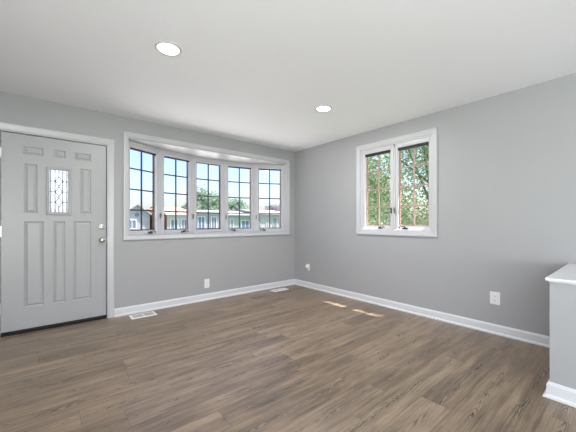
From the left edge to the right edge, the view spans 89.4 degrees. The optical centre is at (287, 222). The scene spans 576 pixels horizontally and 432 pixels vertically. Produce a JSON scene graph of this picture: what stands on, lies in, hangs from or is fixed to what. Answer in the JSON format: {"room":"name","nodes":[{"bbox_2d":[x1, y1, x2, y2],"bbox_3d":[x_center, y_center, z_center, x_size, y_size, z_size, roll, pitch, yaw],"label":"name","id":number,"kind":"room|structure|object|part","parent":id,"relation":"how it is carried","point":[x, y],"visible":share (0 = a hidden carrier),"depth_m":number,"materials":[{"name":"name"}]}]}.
{"room":"empty living room","nodes":[
{"label":"empty living room","id":0,"kind":"room"},
{"bbox_2d":[0,91,294,308],"bbox_3d":[-1.899,-0.078,3.787,5.464,2.440,0.160,0,0,-40],"label":"wall","id":1,"kind":"structure","parent":0,"point":[151,270],"depth_m":3.92,"materials":[{"name":"grey paint"}]},
{"bbox_2d":[0,122,113,336],"bbox_3d":[-2.544,0.076,3.219,1.054,2.132,0.204,0,0,-40],"label":"door","id":2,"kind":"structure","parent":1,"relation":"in","point":[57,268],"depth_m":3.15,"materials":[{"name":"white paint"}]},
{"bbox_3d":[-2.710,-0.351,3.064,0.108,0.517,0.044,0,0,-40],"label":"panel","id":3,"kind":"part","parent":2,"relation":"part of","materials":[{"name":"white paint"}]},
{"bbox_3d":[-2.693,-0.748,3.079,0.158,0.084,0.044,0,0,-40],"label":"panel","id":4,"kind":"part","parent":2,"relation":"part of","materials":[{"name":"white paint"}]},
{"bbox_3d":[-2.691,0.440,3.080,0.158,0.895,0.044,0,0,-40],"label":"panel","id":5,"kind":"part","parent":2,"relation":"part of","materials":[{"name":"white paint"}]},
{"bbox_3d":[-2.530,0.440,3.215,0.106,0.895,0.044,0,0,-40],"label":"panel","id":6,"kind":"part","parent":2,"relation":"part of","materials":[{"name":"white paint"}]},
{"bbox_3d":[-2.528,-0.748,3.217,0.104,0.084,0.044,0,0,-40],"label":"panel","id":7,"kind":"part","parent":2,"relation":"part of","materials":[{"name":"white paint"}]},
{"bbox_3d":[-2.371,0.440,3.348,0.169,0.895,0.044,0,0,-40],"label":"panel","id":8,"kind":"part","parent":2,"relation":"part of","materials":[{"name":"white paint"}]},
{"bbox_3d":[-2.366,-0.748,3.352,0.155,0.084,0.044,0,0,-40],"label":"panel","id":9,"kind":"part","parent":2,"relation":"part of","materials":[{"name":"white paint"}]},
{"bbox_3d":[-2.345,-0.351,3.369,0.101,0.517,0.044,0,0,-40],"label":"panel","id":10,"kind":"part","parent":2,"relation":"part of","materials":[{"name":"white paint"}]},
{"bbox_2d":[114,279,294,316],"bbox_3d":[-0.978,1.094,4.433,2.902,0.096,0.030,0,0,-40],"label":"baseboard","id":11,"kind":"structure","parent":1,"relation":"attached to","point":[123,311],"depth_m":4.15,"materials":[{"name":"white paint"}]},
{"bbox_2d":[123,131,289,239],"bbox_3d":[-1.194,-0.468,4.657,2.766,1.460,0.639,0,0,-40],"label":"window","id":12,"kind":"structure","parent":1,"relation":"in","point":[192,156],"depth_m":4.56,"materials":[{"name":"white paint"}]},
{"bbox_3d":[-1.965,-0.963,3.932,0.030,0.036,0.421,0,0,24],"label":"screen rail","id":13,"kind":"part","parent":12,"relation":"part of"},
{"bbox_3d":[-1.968,-0.424,3.933,0.056,1.165,0.505,0,0,24],"label":"sash","id":14,"kind":"part","parent":12,"relation":"part of","materials":[{"name":"clear glass"}]},
{"bbox_3d":[-1.688,-0.963,4.407,0.030,0.036,0.421,0,0,37],"label":"screen rail","id":15,"kind":"part","parent":12,"relation":"part of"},
{"bbox_3d":[-1.690,-0.424,4.409,0.056,1.165,0.505,0,0,37],"label":"sash","id":16,"kind":"part","parent":12,"relation":"part of","materials":[{"name":"clear glass"}]},
{"bbox_3d":[-1.310,-0.424,4.809,0.505,1.165,0.056,0,0,-40],"label":"sash","id":17,"kind":"part","parent":12,"relation":"part of","materials":[{"name":"clear glass"}]},
{"bbox_3d":[-0.848,-0.963,5.109,0.421,0.036,0.030,0,0,-27],"label":"screen rail","id":18,"kind":"part","parent":12,"relation":"part of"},
{"bbox_3d":[-0.850,-0.424,5.112,0.505,1.165,0.056,0,0,-27],"label":"sash","id":19,"kind":"part","parent":12,"relation":"part of","materials":[{"name":"clear glass"}]},
{"bbox_3d":[-0.332,-0.424,5.301,0.505,1.165,0.056,0,0,-13],"label":"sash","id":20,"kind":"part","parent":12,"relation":"part of","materials":[{"name":"clear glass"}]},
{"bbox_3d":[-0.331,-0.963,5.298,0.421,0.036,0.030,0,0,-13],"label":"screen rail","id":21,"kind":"part","parent":12,"relation":"part of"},
{"bbox_2d":[204,279,208,287],"bbox_3d":[-1.190,0.900,4.269,0.077,0.132,0.010,0,0,-40],"label":"wall outlet","id":22,"kind":"object","parent":1,"relation":"attached to","point":[206,281],"visible":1,"depth_m":4.26,"materials":[{"name":"white plastic"}]},
{"bbox_2d":[0,0,575,151],"bbox_3d":[0.507,-1.398,0.908,5.464,0.200,7.663,0,0,-40],"label":"ceiling","id":23,"kind":"structure","parent":0,"point":[258,72],"depth_m":2.26,"materials":[{"name":"white paint"}]},
{"bbox_2d":[155,41,181,55],"bbox_3d":[-0.894,-1.293,2.173,0.188,0.010,0.188,0,0,-40],"label":"recessed light","id":24,"kind":"object","parent":23,"relation":"in","point":[167,48],"visible":1,"depth_m":2.16,"materials":[{"name":"white paint"}]},
{"bbox_2d":[315,105,331,111],"bbox_3d":[0.406,-1.293,3.318,0.188,0.010,0.188,0,0,-40],"label":"recessed light","id":25,"kind":"object","parent":23,"relation":"in","point":[323,108],"visible":1,"depth_m":3.31,"materials":[{"name":"white paint"}]},
{"bbox_2d":[0,285,575,431],"bbox_3d":[0.507,1.242,0.908,5.464,0.200,7.663,0,0,-40],"label":"floor","id":26,"kind":"structure","parent":0,"point":[298,358],"depth_m":2.17,"materials":[{"name":"wood"}]},
{"bbox_2d":[129,311,156,318],"bbox_3d":[-1.778,1.139,3.569,0.286,0.007,0.173,0,0,-40],"label":"floor vent","id":27,"kind":"object","parent":26,"relation":"in","point":[146,314],"visible":1,"depth_m":3.56,"materials":[{"name":"white metal"}]},
{"bbox_2d":[131,312,153,317],"bbox_3d":[-1.778,1.138,3.569,0.246,0.005,0.129,0,0,-40],"label":"grille","id":28,"kind":"object","parent":27,"relation":"attached to","point":[146,314],"depth_m":3.56,"materials":[{"name":"white metal"}]},
{"bbox_2d":[270,288,287,291],"bbox_3d":[-0.144,1.139,4.904,0.300,0.007,0.140,0,0,-40],"label":"floor vent","id":29,"kind":"object","parent":26,"relation":"in","point":[279,289],"visible":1,"depth_m":4.91,"materials":[{"name":"white metal"}]},
{"bbox_2d":[295,73,575,335],"bbox_3d":[2.542,-0.078,2.610,0.160,2.440,7.343,0,0,-40],"label":"wall","id":30,"kind":"structure","parent":0,"point":[507,161],"depth_m":3.12,"materials":[{"name":"grey paint"}]},
{"bbox_2d":[356,127,437,236],"bbox_3d":[1.431,-0.469,3.897,0.154,1.288,1.151,0,0,-40],"label":"window","id":31,"kind":"structure","parent":30,"relation":"in","point":[393,146],"depth_m":3.86,"materials":[{"name":"white paint"}]},
{"bbox_3d":[1.265,-0.965,4.091,0.030,0.036,0.406,0,0,-40],"label":"screen rail","id":32,"kind":"part","parent":31,"relation":"part of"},
{"bbox_3d":[1.267,-0.459,4.093,0.056,1.101,0.460,0,0,-40],"label":"sash","id":33,"kind":"part","parent":31,"relation":"part of","materials":[{"name":"white plastic"}]},
{"bbox_3d":[1.595,-0.459,3.701,0.056,1.101,0.460,0,0,-40],"label":"sash","id":34,"kind":"part","parent":31,"relation":"part of","materials":[{"name":"white plastic"}]},
{"bbox_3d":[1.593,-0.965,3.699,0.030,0.036,0.406,0,0,-40],"label":"screen rail","id":35,"kind":"part","parent":31,"relation":"part of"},
{"bbox_2d":[295,279,549,347],"bbox_3d":[1.293,1.094,3.955,0.030,0.096,3.676,0,0,-40],"label":"baseboard","id":36,"kind":"structure","parent":30,"relation":"attached to","point":[525,336],"depth_m":3.35,"materials":[{"name":"white paint"}]},
{"bbox_2d":[490,291,499,304],"bbox_3d":[2.121,0.779,2.981,0.010,0.128,0.088,0,0,-40],"label":"wall outlet","id":37,"kind":"object","parent":30,"relation":"attached to","point":[494,296],"visible":1,"depth_m":2.98,"materials":[{"name":"white plastic"}]},
{"bbox_2d":[543,263,575,407],"bbox_3d":[2.790,0.752,1.377,1.040,0.780,2.250,0,0,-40],"label":"wall","id":38,"kind":"structure","parent":0,"point":[561,384],"depth_m":1.85,"materials":[{"name":"grey paint"}]},
{"bbox_3d":[2.784,1.092,1.385,1.040,0.100,2.230,0,0,-40],"label":"baseboard","id":39,"kind":"part","parent":38,"relation":"part of","materials":[{"name":"white paint"}]},
{"label":"outside","id":40,"kind":"structure","parent":0,"visible":0},
{"bbox_3d":[3.143,1.892,35.215,130.000,0.300,130.000,0,0,-40],"label":"lawn","id":41,"kind":"structure","parent":40,"visible":0},
{"bbox_2d":[130,203,151,229],"bbox_3d":[-17.048,-0.003,30.717,2.490,3.490,9.600,0,0,-40],"label":"house","id":42,"kind":"structure","parent":41,"relation":"on","point":[134,215],"depth_m":27.35,"materials":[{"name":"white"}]},
{"bbox_3d":[-14.478,0.192,26.982,0.640,0.740,0.023,0,0,-40],"label":"pane","id":43,"kind":"part","parent":42,"relation":"part of","materials":[{"name":"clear glass"}]},
{"bbox_2d":[145,208,165,228],"bbox_3d":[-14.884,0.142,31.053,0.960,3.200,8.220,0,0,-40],"label":"house","id":44,"kind":"structure","parent":41,"relation":"on","point":[145,208],"depth_m":29.06,"materials":[{"name":"red brick"}]},
{"bbox_2d":[149,206,185,228],"bbox_3d":[-13.902,-0.008,33.308,3.200,3.500,9.560,0,0,-40],"label":"house","id":45,"kind":"structure","parent":41,"relation":"on","point":[169,217],"depth_m":29.68,"materials":[{"name":"white paint"}]},
{"bbox_3d":[-10.758,0.292,30.093,0.440,1.140,0.023,0,0,-40],"label":"pane","id":46,"kind":"part","parent":45,"relation":"part of","materials":[{"name":"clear glass"}]},
{"bbox_2d":[184,184,230,209],"bbox_3d":[-14.388,-2.502,52.982,7.508,8.603,7.817,0,0,6],"label":"street tree","id":47,"kind":"object","parent":41,"relation":"on","point":[203,201],"visible":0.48,"depth_m":51.58,"materials":[{"name":"green plant"}]},
{"bbox_2d":[197,210,218,227],"bbox_3d":[-11.974,0.092,36.224,3.400,3.300,9.560,0,0,-40],"label":"house","id":48,"kind":"structure","parent":41,"relation":"on","point":[202,218],"depth_m":32.82,"materials":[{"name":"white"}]},
{"bbox_3d":[-9.635,0.142,32.335,0.740,1.440,0.023,0,0,-40],"label":"pane","id":49,"kind":"part","parent":48,"relation":"part of","materials":[{"name":"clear glass"}]},
{"bbox_3d":[-8.484,0.142,33.297,0.540,1.440,0.023,0,0,-40],"label":"pane","id":50,"kind":"part","parent":48,"relation":"part of","materials":[{"name":"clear glass"}]},
{"bbox_2d":[209,210,249,227],"bbox_3d":[-8.905,0.092,38.789,4.200,3.300,9.560,0,0,-40],"label":"house","id":51,"kind":"structure","parent":41,"relation":"on","point":[233,219],"depth_m":35.55,"materials":[{"name":"green"}]},
{"bbox_3d":[-5.300,0.292,35.959,1.040,0.940,0.023,0,0,-40],"label":"pane","id":52,"kind":"part","parent":51,"relation":"part of","materials":[{"name":"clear glass"}]},
{"bbox_2d":[228,198,249,210],"bbox_3d":[-11.762,-1.829,63.111,8.695,7.246,9.879,0,0,-40],"label":"street tree","id":53,"kind":"object","parent":41,"relation":"on","point":[234,204],"visible":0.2,"depth_m":62.40,"materials":[{"name":"green plant"}]},
{"bbox_2d":[236,209,279,227],"bbox_3d":[-4.389,-0.008,41.262,5.500,3.500,9.560,0,0,-40],"label":"house","id":54,"kind":"structure","parent":41,"relation":"on","point":[263,218],"depth_m":37.44,"materials":[{"name":"white"}]},
{"bbox_3d":[-1.705,0.092,37.662,0.540,1.340,0.023,0,0,-40],"label":"pane","id":55,"kind":"part","parent":54,"relation":"part of","materials":[{"name":"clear glass"}]},
{"bbox_2d":[262,204,279,211],"bbox_3d":[-2.494,-1.466,70.697,11.294,6.519,9.932,0,0,-40],"label":"street tree","id":56,"kind":"object","parent":41,"relation":"on","point":[276,208],"visible":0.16,"depth_m":69.48,"materials":[{"name":"purple plant"}]},
{"bbox_2d":[368,153,410,224],"bbox_3d":[3.592,-1.365,13.461,4.044,6.319,4.140,0,0,15],"label":"leafy tree","id":57,"kind":"object","parent":41,"relation":"on","point":[387,153],"visible":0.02,"depth_m":13.11,"materials":[{"name":"green plant"}]},
{"bbox_2d":[368,145,428,224],"bbox_3d":[3.233,-1.362,6.827,6.262,6.889,5.043,0,0,42],"label":"leafy tree","id":58,"kind":"object","parent":41,"relation":"on","point":[373,184],"visible":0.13,"depth_m":7.08,"materials":[{"name":"green plant"}]}
]}

